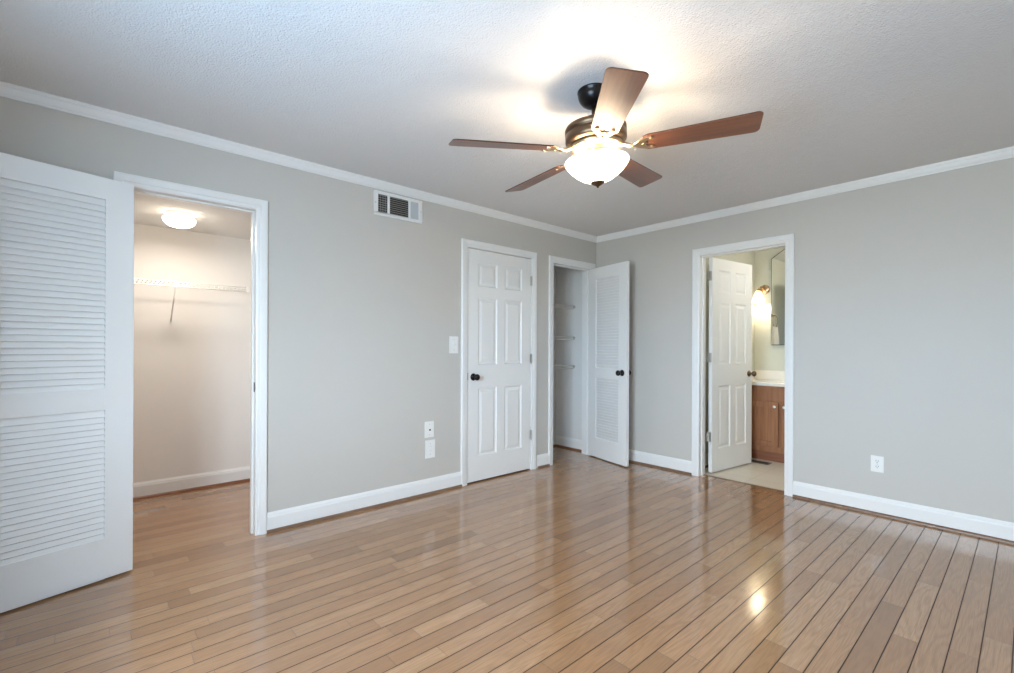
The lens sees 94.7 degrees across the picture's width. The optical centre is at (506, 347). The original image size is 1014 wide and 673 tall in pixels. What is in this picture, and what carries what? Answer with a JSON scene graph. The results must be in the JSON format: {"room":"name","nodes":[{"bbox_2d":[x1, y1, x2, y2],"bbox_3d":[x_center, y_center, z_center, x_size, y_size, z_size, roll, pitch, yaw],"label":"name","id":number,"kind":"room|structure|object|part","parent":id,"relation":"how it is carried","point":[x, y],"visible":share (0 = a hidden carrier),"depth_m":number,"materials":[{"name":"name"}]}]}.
{"room":"empty bedroom","nodes":[
{"label":"empty bedroom","id":0,"kind":"room"},
{"bbox_2d":[133,223,250,482],"bbox_3d":[-2.890,0.076,3.645,2.120,2.195,0.060,0,0,-42],"label":"wall","id":1,"kind":"structure","parent":0,"point":[191,386],"depth_m":3.85,"materials":[{"name":"beige paint"}]},
{"bbox_2d":[133,466,249,499],"bbox_3d":[-2.865,1.110,3.612,2.000,0.126,0.029,0,0,-42],"label":"baseboard","id":2,"kind":"structure","parent":1,"relation":"attached to","point":[234,474],"depth_m":3.84,"materials":[{"name":"white paint"}]},
{"bbox_2d":[134,278,250,322],"bbox_3d":[-2.764,-0.352,3.513,1.973,0.308,0.304,0,0,-42],"label":"wire shelf","id":3,"kind":"object","parent":1,"relation":"attached to","point":[175,283],"visible":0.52,"depth_m":3.65,"materials":[{"name":"white metal"}]},
{"bbox_2d":[134,193,250,239],"bbox_3d":[-2.449,-0.990,3.154,2.000,0.060,1.255,0,0,-42],"label":"ceiling","id":4,"kind":"structure","parent":0,"point":[148,210],"depth_m":3.42,"materials":[{"name":"white paint"}]},
{"bbox_2d":[162,210,195,228],"bbox_3d":[-2.335,-0.908,3.326,0.200,0.104,0.200,0,0,-42],"label":"flush ceiling light","id":5,"kind":"object","parent":4,"relation":"attached to","point":[173,218],"visible":1,"depth_m":3.27,"materials":[{"name":"white glass"}]},
{"bbox_2d":[0,96,595,512],"bbox_3d":[-0.875,-0.030,3.638,5.140,2.422,0.120,0,0,-42],"label":"wall","id":6,"kind":"structure","parent":0,"point":[364,307],"depth_m":3.30,"materials":[{"name":"beige paint"}]},
{"bbox_2d":[0,152,133,612],"bbox_3d":[-2.136,0.154,2.213,0.179,2.023,0.610,0,0,33],"label":"door","id":7,"kind":"structure","parent":6,"relation":"in","point":[67,235],"depth_m":2.23,"materials":[{"name":"white paint"}]},
{"bbox_2d":[113,171,267,535],"bbox_3d":[-1.845,0.122,2.763,0.752,2.111,0.138,0,0,-42],"label":"door frame","id":8,"kind":"structure","parent":6,"relation":"attached to","point":[258,208],"depth_m":2.94,"materials":[{"name":"white paint"}]},
{"bbox_2d":[0,81,596,242],"bbox_3d":[-0.820,-1.211,3.581,4.900,0.060,0.032,0,0,-42],"label":"crown molding","id":9,"kind":"structure","parent":6,"relation":"attached to","point":[7,90],"depth_m":2.85,"materials":[{"name":"white paint"}]},
{"bbox_2d":[373,190,422,223],"bbox_3d":[-0.830,-1.078,3.584,0.416,0.182,0.013,0,0,-42],"label":"air vent","id":10,"kind":"object","parent":6,"relation":"in","point":[386,204],"visible":1,"depth_m":3.58,"materials":[{"name":"white metal"}]},
{"bbox_3d":[-0.730,-1.077,3.677,0.080,0.146,0.005,0,0,-42],"label":"damper panel","id":11,"kind":"part","parent":10,"relation":"part of","materials":[{"name":"grey metal"}]},
{"bbox_2d":[267,453,549,533],"bbox_3d":[-1.118,1.117,3.325,4.128,0.126,0.029,0,0,-42],"label":"baseboard","id":12,"kind":"structure","parent":6,"relation":"attached to","point":[289,516],"depth_m":3.38,"materials":[{"name":"white paint"}]},
{"bbox_2d":[425,421,433,437],"bbox_3d":[-0.625,0.660,3.772,0.086,0.130,0.014,0,0,-42],"label":"jack plate","id":13,"kind":"object","parent":6,"relation":"attached to","point":[429,426],"visible":1,"depth_m":3.77,"materials":[{"name":"white plastic"}]},
{"bbox_2d":[425,439,434,458],"bbox_3d":[-0.621,0.819,3.780,0.092,0.146,0.008,0,0,-42],"label":"outlet plate","id":14,"kind":"object","parent":6,"relation":"attached to","point":[429,444],"visible":1,"depth_m":3.77,"materials":[{"name":"white plastic"}]},
{"bbox_2d":[449,336,457,353],"bbox_3d":[-0.444,-0.024,3.929,0.092,0.145,0.018,0,0,-42],"label":"switch plate","id":15,"kind":"object","parent":6,"relation":"attached to","point":[453,340],"visible":1,"depth_m":3.93,"materials":[{"name":"white plastic"}]},
{"bbox_2d":[460,238,536,486],"bbox_3d":[-0.090,0.125,4.325,0.904,2.118,0.138,0,0,-42],"label":"door frame","id":16,"kind":"structure","parent":6,"relation":"attached to","point":[465,243],"depth_m":4.09,"materials":[{"name":"white paint"}]},
{"bbox_2d":[467,248,531,482],"bbox_3d":[-0.064,0.154,4.305,0.777,2.034,0.179,0,0,-42],"label":"door","id":17,"kind":"structure","parent":6,"relation":"in","point":[499,285],"depth_m":4.26,"materials":[{"name":"white paint"}]},
{"bbox_3d":[-0.271,0.255,4.050,0.064,0.064,0.072,0,0,-42],"label":"knob","id":18,"kind":"part","parent":17,"relation":"part of","materials":[{"name":"black metal"}]},
{"bbox_2d":[548,255,595,464],"bbox_3d":[0.661,0.128,4.994,0.742,2.118,0.138,0,0,-42],"label":"door frame","id":19,"kind":"structure","parent":6,"relation":"attached to","point":[584,267],"depth_m":5.10,"materials":[{"name":"white paint"}]},
{"bbox_2d":[0,446,1013,672],"bbox_3d":[0.772,1.212,2.940,6.680,0.050,6.120,0,0,-42],"label":"floor","id":20,"kind":"structure","parent":0,"point":[578,563],"depth_m":2.29,"materials":[{"name":"brown wood"}]},
{"bbox_2d":[704,474,783,491],"bbox_3d":[2.082,1.190,4.119,0.024,0.004,0.716,0,0,-42],"label":"threshold","id":21,"kind":"object","parent":20,"relation":"on","point":[704,474],"visible":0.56,"depth_m":4.09,"materials":[{"name":"brown wood"}]},
{"bbox_2d":[751,459,771,464],"bbox_3d":[2.610,1.192,4.884,0.110,0.006,0.262,0,0,-42],"label":"floor vent","id":22,"kind":"object","parent":20,"relation":"in","point":[753,461],"visible":0.59,"depth_m":4.85,"materials":[{"name":"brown metal"}]},
{"bbox_2d":[751,385,784,462],"bbox_3d":[3.128,0.799,4.801,0.548,0.795,1.230,0,0,-42],"label":"vanity cabinet","id":23,"kind":"object","parent":20,"relation":"on","point":[768,402],"visible":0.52,"depth_m":4.89,"materials":[{"name":"brown wood"}]},
{"bbox_3d":[2.699,0.799,4.928,0.020,0.468,0.300,0,0,-42],"label":"door","id":24,"kind":"part","parent":23,"relation":"part of","materials":[{"name":"brown wood"}]},
{"bbox_2d":[752,370,784,386],"bbox_3d":[3.129,0.330,4.824,0.540,0.143,1.285,0,0,-42],"label":"countertop","id":25,"kind":"structure","parent":23,"relation":"on","point":[763,377],"depth_m":5.26,"materials":[{"name":"white stone"}]},
{"bbox_3d":[2.985,0.494,4.632,0.013,0.125,1.090,0,0,-42],"label":"false drawer panel","id":26,"kind":"part","parent":23,"relation":"part of","materials":[{"name":"brown wood"}]},
{"bbox_3d":[2.943,0.800,4.654,0.020,0.468,0.365,0,0,-42],"label":"door","id":27,"kind":"part","parent":23,"relation":"part of","materials":[{"name":"brown wood"}]},
{"bbox_2d":[0,0,1013,235],"bbox_3d":[0.666,-1.265,1.913,5.140,0.060,4.740,0,0,-42],"label":"ceiling","id":28,"kind":"structure","parent":0,"point":[845,91],"depth_m":2.15,"materials":[{"name":"white paint"}]},
{"bbox_2d":[449,67,763,191],"bbox_3d":[0.405,-1.007,2.307,1.383,0.459,1.322,0,0,-34],"label":"ceiling fan","id":29,"kind":"object","parent":28,"relation":"hanging from","point":[595,141],"visible":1,"depth_m":2.14,"materials":[{"name":"brown wood"}]},
{"bbox_3d":[-0.015,-0.928,2.140,0.493,0.036,0.145,-3,2,-15],"label":"blade","id":30,"kind":"part","parent":29,"relation":"part of","materials":[{"name":"brown wood"}]},
{"bbox_3d":[0.175,-0.958,2.653,0.145,0.036,0.493,-4,3,-33],"label":"blade","id":31,"kind":"part","parent":29,"relation":"part of","materials":[{"name":"brown wood"}]},
{"bbox_3d":[0.261,-0.950,2.217,0.181,0.048,0.089,-3,2,-15],"label":"blade arm","id":32,"kind":"part","parent":29,"relation":"part of","materials":[{"name":"gold metal"}]},
{"bbox_3d":[0.438,-0.855,2.269,0.307,0.109,0.307,-5,3,-42],"label":"lamp shade","id":33,"kind":"part","parent":29,"relation":"part of","materials":[{"name":"white glass"}]},
{"bbox_3d":[0.425,-0.953,2.086,0.089,0.048,0.181,-3,2,3],"label":"blade arm","id":34,"kind":"part","parent":29,"relation":"part of","materials":[{"name":"gold metal"}]},
{"bbox_3d":[0.414,-0.936,1.800,0.145,0.036,0.493,-3,2,3],"label":"blade","id":35,"kind":"part","parent":29,"relation":"part of","materials":[{"name":"brown wood"}]},
{"bbox_3d":[0.601,-0.968,2.202,0.181,0.041,0.089,0,0,21],"label":"blade arm","id":36,"kind":"part","parent":29,"relation":"part of","materials":[{"name":"gold metal"}]},
{"bbox_3d":[0.722,-0.985,2.629,0.145,0.036,0.493,-1,3,38],"label":"blade","id":37,"kind":"part","parent":29,"relation":"part of","materials":[{"name":"brown wood"}]},
{"bbox_3d":[0.870,-0.971,2.102,0.493,0.036,0.145,-2,2,20],"label":"blade","id":38,"kind":"part","parent":29,"relation":"part of","materials":[{"name":"brown wood"}]},
{"bbox_2d":[553,266,555,434],"bbox_3d":[0.292,-0.056,5.440,0.880,2.482,0.060,0,0,-42],"label":"wall","id":39,"kind":"structure","parent":0,"point":[554,341],"depth_m":5.65,"materials":[{"name":"paint"}]},
{"bbox_2d":[553,364,574,368],"bbox_3d":[0.415,0.221,5.306,0.751,0.041,0.299,0,0,-42],"label":"wire shelf","id":40,"kind":"object","parent":39,"relation":"attached to","point":[554,364],"visible":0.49,"depth_m":5.37,"materials":[{"name":"white metal"}]},
{"bbox_2d":[553,336,574,339],"bbox_3d":[0.416,-0.113,5.306,0.751,0.041,0.299,0,0,-42],"label":"wire shelf","id":41,"kind":"object","parent":39,"relation":"attached to","point":[554,336],"visible":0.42,"depth_m":5.34,"materials":[{"name":"white metal"}]},
{"bbox_2d":[554,304,574,308],"bbox_3d":[0.418,-0.475,5.306,0.751,0.041,0.299,0,0,-42],"label":"wire shelf","id":42,"kind":"object","parent":39,"relation":"attached to","point":[555,305],"visible":0.35,"depth_m":5.43,"materials":[{"name":"white metal"}]},
{"bbox_2d":[589,261,630,466],"bbox_3d":[1.056,0.159,4.895,0.179,2.039,0.610,0,0,-28],"label":"door","id":43,"kind":"structure","parent":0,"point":[609,372],"depth_m":4.86,"materials":[{"name":"white paint"}]},
{"bbox_3d":[1.121,0.252,4.655,0.072,0.064,0.064,0,0,-28],"label":"knob","id":44,"kind":"part","parent":43,"relation":"part of","materials":[{"name":"black metal"}]},
{"bbox_2d":[705,251,754,453],"bbox_3d":[2.332,0.001,5.013,1.600,2.385,0.060,0,0,-42],"label":"wall","id":45,"kind":"structure","parent":0,"point":[744,257],"depth_m":4.71,"materials":[{"name":"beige paint"}]},
{"bbox_2d":[705,454,707,465],"bbox_3d":[2.158,1.130,4.813,0.960,0.126,0.014,0,0,-42],"label":"baseboard","id":46,"kind":"structure","parent":45,"relation":"attached to","point":[706,455],"depth_m":4.66,"materials":[{"name":"white paint"}]},
{"bbox_2d":[752,285,769,302],"bbox_3d":[2.898,-0.625,5.353,0.185,0.205,0.153,0,0,-42],"label":"wall sconce","id":47,"kind":"object","parent":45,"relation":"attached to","point":[758,297],"visible":0.98,"depth_m":5.33,"materials":[{"name":"white glass"}]},
{"bbox_3d":[2.877,-0.583,5.343,0.140,0.122,0.140,0,0,-42],"label":"lamp shade","id":48,"kind":"part","parent":47,"relation":"part of","materials":[{"name":"white glass"}]},
{"bbox_3d":[2.973,-0.672,5.391,0.022,0.110,0.110,0,0,-42],"label":"wall plate","id":49,"kind":"part","parent":47,"relation":"part of","materials":[{"name":"gold metal"}]},
{"bbox_2d":[754,247,784,370],"bbox_3d":[3.600,0.006,4.747,0.060,2.385,2.025,0,0,-42],"label":"wall","id":50,"kind":"structure","parent":0,"point":[767,356],"depth_m":5.40,"materials":[{"name":"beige paint"}]},
{"bbox_2d":[755,370,784,379],"bbox_3d":[3.323,0.313,4.996,0.019,0.107,1.285,0,0,-42],"label":"backsplash","id":51,"kind":"structure","parent":50,"relation":"attached to","point":[761,374],"depth_m":5.33,"materials":[{"name":"white stone"}]},
{"bbox_2d":[771,249,784,344],"bbox_3d":[3.323,-0.567,4.990,0.032,1.078,0.910,0,0,-42],"label":"wall mirror","id":52,"kind":"object","parent":50,"relation":"attached to","point":[778,261],"visible":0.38,"depth_m":5.26,"materials":[{"name":"grey mirror"}]},
{"bbox_2d":[754,246,784,251],"bbox_3d":[3.030,-1.159,4.235,1.480,0.060,2.025,0,0,-42],"label":"ceiling","id":53,"kind":"structure","parent":0,"point":[784,246],"depth_m":5.36,"materials":[{"name":"white paint"}]},
{"bbox_2d":[556,158,1013,522],"bbox_3d":[2.376,-0.047,3.761,0.120,2.482,5.220,0,0,-42],"label":"wall","id":54,"kind":"structure","parent":0,"point":[904,294],"depth_m":3.35,"materials":[{"name":"beige paint"}]},
{"bbox_2d":[556,435,581,451],"bbox_3d":[0.740,1.124,5.481,0.029,0.126,0.480,0,0,-42],"label":"baseboard","id":55,"kind":"structure","parent":54,"relation":"attached to","point":[560,440],"depth_m":5.49,"materials":[{"name":"white paint"}]},
{"bbox_2d":[706,258,756,472],"bbox_3d":[2.206,0.164,4.609,0.736,2.030,0.179,0,0,-34],"label":"door","id":56,"kind":"structure","parent":54,"relation":"in","point":[729,356],"depth_m":4.58,"materials":[{"name":"white paint"}]},
{"bbox_3d":[2.493,0.263,4.741,0.064,0.064,0.072,0,0,-34],"label":"knob","id":57,"kind":"part","parent":56,"relation":"part of","materials":[{"name":"brown metal"}]},
{"bbox_2d":[691,233,794,496],"bbox_3d":[2.063,0.137,4.098,0.138,2.111,0.848,0,0,-42],"label":"door frame","id":58,"kind":"structure","parent":54,"relation":"attached to","point":[699,256],"depth_m":4.13,"materials":[{"name":"white paint"}]},
{"bbox_2d":[596,146,1013,242],"bbox_3d":[2.483,-1.198,3.531,0.032,0.060,4.500,0,0,-42],"label":"crown molding","id":59,"kind":"structure","parent":54,"relation":"attached to","point":[1005,153],"depth_m":3.53,"materials":[{"name":"white paint"}]},
{"bbox_2d":[629,449,1013,544],"bbox_3d":[2.475,1.131,3.532,0.029,0.126,4.500,0,0,-42],"label":"baseboard","id":60,"kind":"structure","parent":54,"relation":"attached to","point":[952,519],"depth_m":3.29,"materials":[{"name":"white paint"}]},
{"bbox_2d":[871,455,883,472],"bbox_3d":[2.655,0.834,3.347,0.008,0.116,0.076,0,0,-42],"label":"outlet plate","id":61,"kind":"object","parent":54,"relation":"attached to","point":[877,462],"visible":1,"depth_m":3.34,"materials":[{"name":"white plastic"}]}
]}

